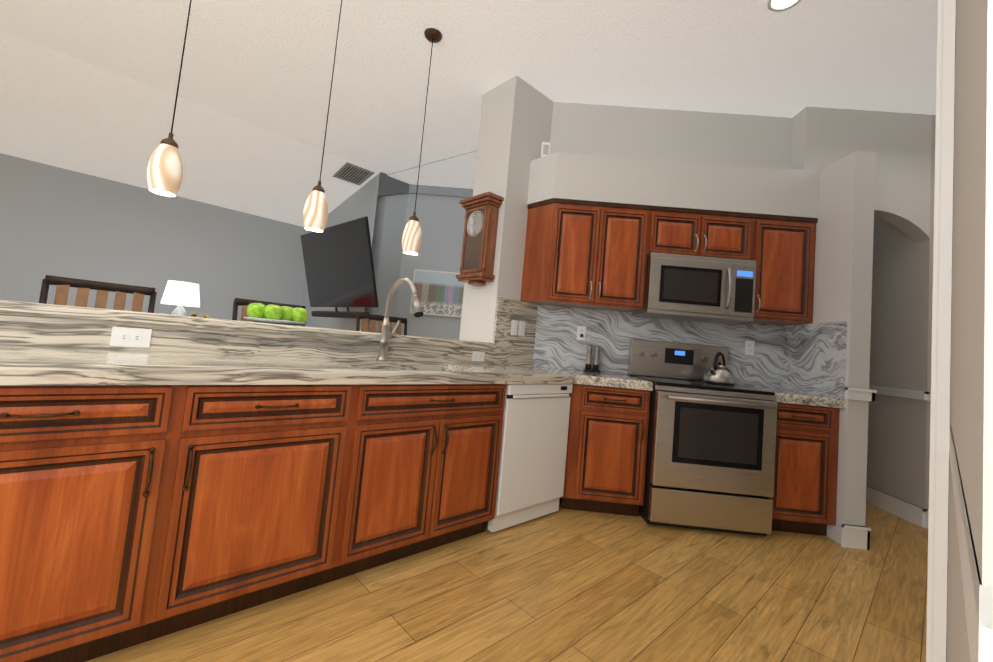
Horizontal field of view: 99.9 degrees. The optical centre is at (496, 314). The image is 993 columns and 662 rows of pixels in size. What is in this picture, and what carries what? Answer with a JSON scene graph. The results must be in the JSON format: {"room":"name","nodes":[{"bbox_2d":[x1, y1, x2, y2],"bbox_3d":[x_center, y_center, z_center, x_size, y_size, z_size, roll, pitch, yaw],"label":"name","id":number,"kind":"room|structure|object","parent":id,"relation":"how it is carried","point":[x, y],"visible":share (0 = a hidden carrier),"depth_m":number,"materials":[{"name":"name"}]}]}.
{"room":"kitchen and living room","nodes":[
{"label":"kitchen and living room","id":0,"kind":"room"},
{"bbox_2d":[0,153,309,325],"bbox_3d":[-6.632,-0.613,4.268,8.830,2.790,0.120,9,-5,-43],"label":"wall","id":1,"kind":"structure","parent":0,"point":[59,221],"depth_m":5.72,"materials":[{"name":"paint"}]},
{"bbox_2d":[0,30,379,226],"bbox_3d":[-4.562,-2.011,4.620,12.000,0.516,2.760,9,-5,-43],"label":"ceiling","id":2,"kind":"structure","parent":0,"point":[60,110],"depth_m":4.72,"materials":[{"name":"white paint"}]},
{"bbox_2d":[333,162,374,185],"bbox_3d":[-1.911,-1.866,5.577,0.380,0.085,0.442,9,-5,-43],"label":"ceiling vent","id":3,"kind":"object","parent":2,"relation":"in","point":[353,174],"visible":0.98,"depth_m":5.56,"materials":[{"name":"grey metal"}]},
{"bbox_2d":[19,75,552,365],"bbox_3d":[-1.205,-0.467,2.325,3.900,3.200,0.410,9,-5,-43],"label":"wall","id":4,"kind":"structure","parent":0,"point":[515,122],"depth_m":3.34,"materials":[{"name":"paint"}]},
{"bbox_2d":[0,313,493,363],"bbox_3d":[-1.280,0.129,1.968,3.440,0.112,0.020,9,-5,-43],"label":"backsplash","id":5,"kind":"structure","parent":4,"relation":"attached to","point":[26,330],"depth_m":1.93,"materials":[{"name":"grey stone"}]},
{"bbox_2d":[110,327,151,347],"bbox_3d":[-1.513,0.097,1.730,0.125,0.080,0.007,9,-5,-43],"label":"outlet","id":6,"kind":"object","parent":5,"relation":"attached to","point":[130,337],"visible":1,"depth_m":1.73,"materials":[{"name":"white plastic"}]},
{"bbox_2d":[472,351,484,361],"bbox_3d":[-0.130,0.306,3.024,0.115,0.072,0.007,9,-5,-43],"label":"outlet","id":7,"kind":"object","parent":5,"relation":"attached to","point":[477,355],"visible":1,"depth_m":3.02,"materials":[{"name":"white plastic"}]},
{"bbox_2d":[0,300,495,349],"bbox_3d":[-1.393,0.047,2.101,3.438,0.046,0.412,9,-5,-43],"label":"bar","id":8,"kind":"object","parent":4,"relation":"on","point":[36,309],"visible":0.92,"depth_m":1.88,"materials":[{"name":"grey stone"}]},
{"bbox_2d":[243,317,306,324],"bbox_3d":[-1.191,0.041,2.257,0.310,0.022,0.310,5,-4,2],"label":"plate","id":9,"kind":"object","parent":8,"relation":"on","point":[272,321],"visible":1,"depth_m":2.14,"materials":[{"name":"ceramic"}]},
{"bbox_2d":[247,301,307,321],"bbox_3d":[-1.166,-0.009,2.238,0.249,0.097,0.234,5,-4,2],"label":"apples","id":10,"kind":"object","parent":9,"relation":"on","point":[272,311],"visible":0.81,"depth_m":2.17,"materials":[{"name":"green food"}]},
{"bbox_2d":[456,192,503,285],"bbox_3d":[-0.151,-0.576,3.293,0.160,0.685,0.360,9,-5,-43],"label":"wall clock","id":11,"kind":"object","parent":4,"relation":"attached to","point":[479,241],"depth_m":3.23,"materials":[{"name":"brown wood"}]},
{"bbox_2d":[511,320,524,335],"bbox_3d":[0.173,0.110,3.303,0.155,0.118,0.008,9,-5,-43],"label":"light switch","id":12,"kind":"object","parent":4,"relation":"attached to","point":[514,327],"visible":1,"depth_m":3.29,"materials":[{"name":"white plastic"}]},
{"bbox_2d":[299,173,385,330],"bbox_3d":[-2.527,-0.305,6.422,0.120,3.200,2.580,9,-5,-43],"label":"wall","id":13,"kind":"structure","parent":0,"point":[361,202],"depth_m":5.98,"materials":[{"name":"paint"}]},
{"bbox_2d":[300,216,378,307],"bbox_3d":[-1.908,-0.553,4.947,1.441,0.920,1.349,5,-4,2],"label":"screen","id":14,"kind":"object","parent":13,"relation":"attached to","point":[339,265],"visible":1,"depth_m":4.80,"materials":[{"name":"black plastic"}]},
{"bbox_2d":[311,307,368,318],"bbox_3d":[-1.922,-0.049,5.075,1.368,0.185,0.099,1,-5,44],"label":"soundbar","id":15,"kind":"object","parent":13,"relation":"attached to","point":[343,314],"visible":0.69,"depth_m":5.01,"materials":[{"name":"black plastic"}]},
{"bbox_2d":[365,172,407,332],"bbox_3d":[-1.527,-0.269,5.641,0.315,3.200,0.418,5,-4,2],"label":"wall","id":16,"kind":"structure","parent":0,"point":[389,247],"depth_m":5.65,"materials":[{"name":"paint"}]},
{"bbox_2d":[378,172,472,197],"bbox_3d":[-0.656,-1.631,5.661,1.800,0.335,0.346,5,-4,2],"label":"wall","id":17,"kind":"structure","parent":0,"point":[388,185],"depth_m":5.80,"materials":[{"name":"paint"}]},
{"bbox_2d":[394,193,465,339],"bbox_3d":[-0.667,-0.182,5.793,1.582,3.200,0.120,5,-4,2],"label":"wall","id":18,"kind":"structure","parent":0,"point":[441,221],"depth_m":5.79,"materials":[{"name":"paint"}]},
{"bbox_2d":[410,269,464,317],"bbox_3d":[-0.562,-0.266,5.687,1.190,0.610,0.031,5,-4,2],"label":"framed picture","id":19,"kind":"object","parent":18,"relation":"attached to","point":[439,293],"visible":0.56,"depth_m":5.68},
{"bbox_2d":[387,150,476,188],"bbox_3d":[-0.037,-1.745,5.504,2.415,0.020,1.600,2,-5,37],"label":"ceiling","id":20,"kind":"structure","parent":0,"point":[457,171],"depth_m":5.37,"materials":[{"name":"white paint"}]},
{"bbox_2d":[0,0,937,173],"bbox_3d":[-0.239,-2.063,1.641,15.351,0.050,14.000,5,-4,2],"label":"ceiling","id":21,"kind":"structure","parent":0,"point":[266,64],"depth_m":3.12,"materials":[{"name":"white paint"}]},
{"bbox_2d":[147,0,191,196],"bbox_3d":[-1.476,-1.337,1.984,0.132,1.563,0.132,5,-4,2],"label":"pendant light","id":22,"kind":"object","parent":21,"relation":"hanging from","point":[165,171],"visible":1,"depth_m":1.91,"materials":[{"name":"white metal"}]},
{"bbox_2d":[303,0,341,231],"bbox_3d":[-0.978,-1.261,2.449,0.132,1.563,0.132,5,-4,2],"label":"pendant light","id":23,"kind":"object","parent":21,"relation":"hanging from","point":[315,214],"visible":1,"depth_m":2.37,"materials":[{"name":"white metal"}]},
{"bbox_2d":[402,28,441,254],"bbox_3d":[-0.514,-1.190,2.884,0.132,1.563,0.132,5,-4,2],"label":"pendant light","id":24,"kind":"object","parent":21,"relation":"hanging from","point":[411,238],"visible":0.98,"depth_m":2.82,"materials":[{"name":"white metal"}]},
{"bbox_2d":[767,0,800,11],"bbox_3d":[1.662,-1.812,2.403,0.176,0.006,0.176,5,-4,2],"label":"recessed light","id":25,"kind":"object","parent":21,"relation":"in","point":[778,5],"visible":1,"depth_m":2.44,"materials":[{"name":"white plastic"}]},
{"bbox_2d":[85,502,927,661],"bbox_3d":[-1.349,1.100,1.450,17.000,0.060,14.000,5,-4,2],"label":"floor","id":26,"kind":"structure","parent":0,"point":[563,585],"depth_m":1.81,"materials":[{"name":"brown wood"}]},
{"bbox_2d":[39,275,156,312],"bbox_3d":[-2.114,0.432,2.148,0.518,1.231,0.541,9,-5,-43],"label":"bar stool","id":27,"kind":"object","parent":26,"relation":"on","point":[82,286],"visible":0.27,"depth_m":2.35,"materials":[{"name":"wood"}]},
{"bbox_2d":[232,298,305,325],"bbox_3d":[-1.483,0.529,2.739,0.518,1.231,0.541,9,-5,-43],"label":"bar stool","id":28,"kind":"object","parent":26,"relation":"on","point":[244,303],"visible":0.1,"depth_m":2.83,"materials":[{"name":"leather"}]},
{"bbox_2d":[0,384,570,661],"bbox_3d":[-1.166,0.676,1.776,2.769,0.860,2.980,5,-4,2],"label":"base cabinet","id":29,"kind":"object","parent":26,"relation":"on","point":[131,515],"depth_m":1.43,"materials":[{"name":"brown wood"}]},
{"bbox_2d":[0,345,652,390],"bbox_3d":[-0.748,0.258,1.883,3.533,0.060,3.216,5,-4,2],"label":"countertop","id":30,"kind":"structure","parent":29,"relation":"on","point":[31,365],"depth_m":1.57,"materials":[{"name":"grey stone"}]},
{"bbox_2d":[376,278,422,360],"bbox_3d":[-0.536,0.035,2.361,0.299,0.484,0.342,5,-4,2],"label":"pull-down faucet","id":31,"kind":"object","parent":30,"relation":"on","point":[386,334],"visible":1,"depth_m":2.43,"materials":[{"name":"silver metal"}]},
{"bbox_2d":[583,345,599,372],"bbox_3d":[0.769,0.356,3.338,0.124,0.210,0.072,5,-4,2],"label":"salt","id":32,"kind":"object","parent":30,"relation":"on","point":[588,364],"visible":1,"depth_m":3.32,"materials":[{"name":"silver plastic"}]},
{"bbox_2d":[488,384,572,532],"bbox_3d":[0.150,0.846,2.669,0.597,0.837,0.324,9,-5,-43],"label":"dishwasher","id":33,"kind":"object","parent":29,"relation":"in","point":[532,460],"visible":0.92,"depth_m":2.52,"materials":[{"name":"white plastic"}]},
{"bbox_2d":[356,312,406,334],"bbox_3d":[-0.859,0.624,3.323,0.518,1.231,0.541,9,-5,-43],"label":"bar stool","id":34,"kind":"object","parent":26,"relation":"on","point":[366,317],"visible":0.21,"depth_m":3.50,"materials":[{"name":"leather"}]},
{"bbox_2d":[559,384,650,516],"bbox_3d":[0.748,0.935,3.064,0.522,0.859,0.656,5,-4,2],"label":"base cabinet","id":35,"kind":"object","parent":26,"relation":"on","point":[607,452],"visible":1,"depth_m":2.79,"materials":[{"name":"brown wood"}]},
{"bbox_2d":[628,339,776,535],"bbox_3d":[1.407,0.810,2.982,0.765,1.215,0.768,5,-4,2],"label":"range","id":36,"kind":"object","parent":26,"relation":"on","point":[710,460],"visible":0.88,"depth_m":2.65,"materials":[{"name":"silver metal"}]},
{"bbox_2d":[703,352,734,385],"bbox_3d":[1.666,0.401,3.127,0.226,0.241,0.216,5,-4,2],"label":"kettle","id":37,"kind":"object","parent":36,"relation":"on","point":[719,374],"visible":1,"depth_m":3.05,"materials":[{"name":"silver metal"}]},
{"bbox_2d":[769,402,839,535],"bbox_3d":[2.011,1.045,3.017,0.469,0.859,0.656,5,-4,2],"label":"base cabinet","id":38,"kind":"object","parent":26,"relation":"on","point":[804,498],"visible":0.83,"depth_m":2.74,"materials":[{"name":"brown wood"}]},
{"bbox_2d":[737,385,844,408],"bbox_3d":[2.053,0.589,3.061,0.470,0.060,0.649,5,-4,2],"label":"countertop","id":39,"kind":"structure","parent":38,"relation":"on","point":[789,396],"depth_m":2.74,"materials":[{"name":"beige stone"}]},
{"bbox_3d":[-2.912,0.635,3.601,0.887,0.880,0.887,5,-4,2],"label":"console table","id":40,"kind":"object","parent":26,"relation":"on","visible":0},
{"bbox_2d":[161,280,199,315],"bbox_3d":[-2.807,-0.039,3.702,0.284,0.490,0.284,5,-4,2],"label":"table lamp","id":41,"kind":"object","parent":40,"relation":"on","point":[180,294],"visible":0.62,"depth_m":3.62,"materials":[{"name":"fabric"}]},
{"bbox_2d":[189,311,209,317],"bbox_3d":[-2.644,0.099,3.703,0.124,0.245,0.134,5,-4,2],"label":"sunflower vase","id":42,"kind":"object","parent":40,"relation":"on","point":[195,315],"visible":0.23,"depth_m":3.67,"materials":[{"name":"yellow plant"}]},
{"bbox_2d":[536,102,791,375],"bbox_3d":[1.358,-0.156,3.522,2.020,3.200,0.120,5,-4,2],"label":"wall","id":43,"kind":"structure","parent":0,"point":[694,136],"depth_m":3.56,"materials":[{"name":"paint"}]},
{"bbox_2d":[520,198,559,304],"bbox_3d":[0.329,-0.491,3.341,0.207,0.792,0.349,5,-4,2],"label":"upper cabinet","id":44,"kind":"object","parent":43,"relation":"attached to","point":[540,243],"depth_m":3.26,"materials":[{"name":"brown wood"}]},
{"bbox_2d":[548,199,651,311],"bbox_3d":[0.785,-0.451,3.324,0.710,0.792,0.349,5,-4,2],"label":"upper cabinet","id":45,"kind":"object","parent":43,"relation":"attached to","point":[585,254],"depth_m":3.16,"materials":[{"name":"brown wood"}]},
{"bbox_2d":[493,297,846,398],"bbox_3d":[1.146,0.223,3.116,2.342,0.511,0.647,5,-4,2],"label":"backsplash","id":46,"kind":"structure","parent":43,"relation":"attached to","point":[810,358],"depth_m":3.39,"materials":[{"name":"grey stone"}]},
{"bbox_2d":[577,326,585,340],"bbox_3d":[0.699,0.155,3.423,0.072,0.118,0.030,5,-4,2],"label":"outlet","id":47,"kind":"object","parent":46,"relation":"attached to","point":[581,332],"visible":1,"depth_m":3.43,"materials":[{"name":"white plastic"}]},
{"bbox_2d":[745,340,754,355],"bbox_3d":[2.053,0.274,3.384,0.072,0.118,0.007,5,-4,2],"label":"outlet","id":48,"kind":"object","parent":46,"relation":"attached to","point":[749,347],"visible":1,"depth_m":3.38,"materials":[{"name":"white plastic"}]},
{"bbox_2d":[652,206,759,301],"bbox_3d":[1.525,-0.387,3.297,0.777,0.792,0.349,5,-4,2],"label":"upper cabinet","id":49,"kind":"object","parent":43,"relation":"attached to","point":[680,231],"depth_m":3.14,"materials":[{"name":"brown wood"}]},
{"bbox_2d":[632,252,755,323],"bbox_3d":[1.502,-0.190,3.209,0.759,0.446,0.450,5,-4,2],"label":"over-the-range microwave","id":50,"kind":"object","parent":49,"relation":"attached to","point":[700,289],"visible":1,"depth_m":3.04,"materials":[{"name":"silver metal"}]},
{"bbox_2d":[749,214,817,324],"bbox_3d":[2.144,-0.333,3.274,0.465,0.792,0.349,5,-4,2],"label":"upper cabinet","id":51,"kind":"object","parent":43,"relation":"attached to","point":[785,245],"depth_m":3.11,"materials":[{"name":"brown wood"}]},
{"bbox_2d":[527,152,819,217],"bbox_3d":[1.345,-0.982,3.348,2.174,0.364,0.345,5,-4,2],"label":"soffit","id":52,"kind":"structure","parent":0,"point":[690,185],"depth_m":3.17,"materials":[{"name":"paint"}]},
{"bbox_2d":[541,142,550,156],"bbox_3d":[0.395,-1.313,3.360,0.070,0.125,0.062,5,-4,2],"label":"speaker","id":53,"kind":"object","parent":52,"relation":"on","point":[545,148],"visible":0.69,"depth_m":3.33,"materials":[{"name":"white plastic"}]},
{"bbox_2d":[790,106,875,543],"bbox_3d":[2.449,-0.013,4.183,0.130,3.200,2.874,5,-4,2],"label":"wall","id":54,"kind":"structure","parent":0,"point":[843,259],"depth_m":2.80,"materials":[{"name":"paint"}]},
{"bbox_2d":[841,524,870,549],"bbox_3d":[2.280,1.425,2.894,0.170,0.135,0.543,5,-4,2],"label":"baseboard","id":55,"kind":"structure","parent":54,"relation":"attached to","point":[855,536],"depth_m":2.63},
{"bbox_2d":[845,387,876,401],"bbox_3d":[2.362,0.536,2.952,0.184,0.075,0.557,5,-4,2],"label":"trim","id":56,"kind":"structure","parent":54,"relation":"attached to","point":[860,394],"depth_m":2.69,"materials":[{"name":"white wood"}]},
{"bbox_2d":[821,108,931,241],"bbox_3d":[3.008,-1.126,3.375,0.849,1.000,0.130,5,-4,2],"label":"wall","id":57,"kind":"structure","parent":0,"point":[900,144],"depth_m":3.32,"materials":[{"name":"paint"}]},
{"bbox_2d":[866,115,935,508],"bbox_3d":[3.463,0.092,4.398,0.190,3.200,2.370,5,-4,2],"label":"wall","id":58,"kind":"structure","parent":0,"point":[898,451],"depth_m":3.40,"materials":[{"name":"paint"}]},
{"bbox_2d":[946,0,992,661],"bbox_3d":[1.204,-0.342,1.012,2.440,3.200,0.130,9,-5,-43],"label":"wall","id":59,"kind":"structure","parent":0,"point":[971,391],"depth_m":0.29,"materials":[{"name":"paint"}]},
{"bbox_2d":[926,0,992,661],"bbox_3d":[1.017,0.107,0.911,2.162,2.262,1.225,9,-5,-43],"label":"door frame","id":60,"kind":"structure","parent":59,"relation":"attached to","point":[936,626],"depth_m":1.01,"materials":[{"name":"white wood"}]},
{"bbox_3d":[4.284,0.027,2.380,1.782,3.200,1.782,5,-4,2],"label":"wall","id":61,"kind":"structure","parent":0,"visible":0},
{"bbox_2d":[866,486,928,528],"bbox_3d":[3.222,1.601,4.226,0.030,0.135,2.273,5,-4,2],"label":"baseboard","id":62,"kind":"structure","parent":61,"relation":"attached to","point":[911,513],"depth_m":3.29,"materials":[{"name":"white wood"}]},
{"bbox_2d":[869,385,930,400],"bbox_3d":[3.307,0.701,4.283,0.060,0.065,2.283,5,-4,2],"label":"trim","id":63,"kind":"structure","parent":61,"relation":"attached to","point":[913,394],"depth_m":3.33,"materials":[{"name":"white wood"}]}
]}

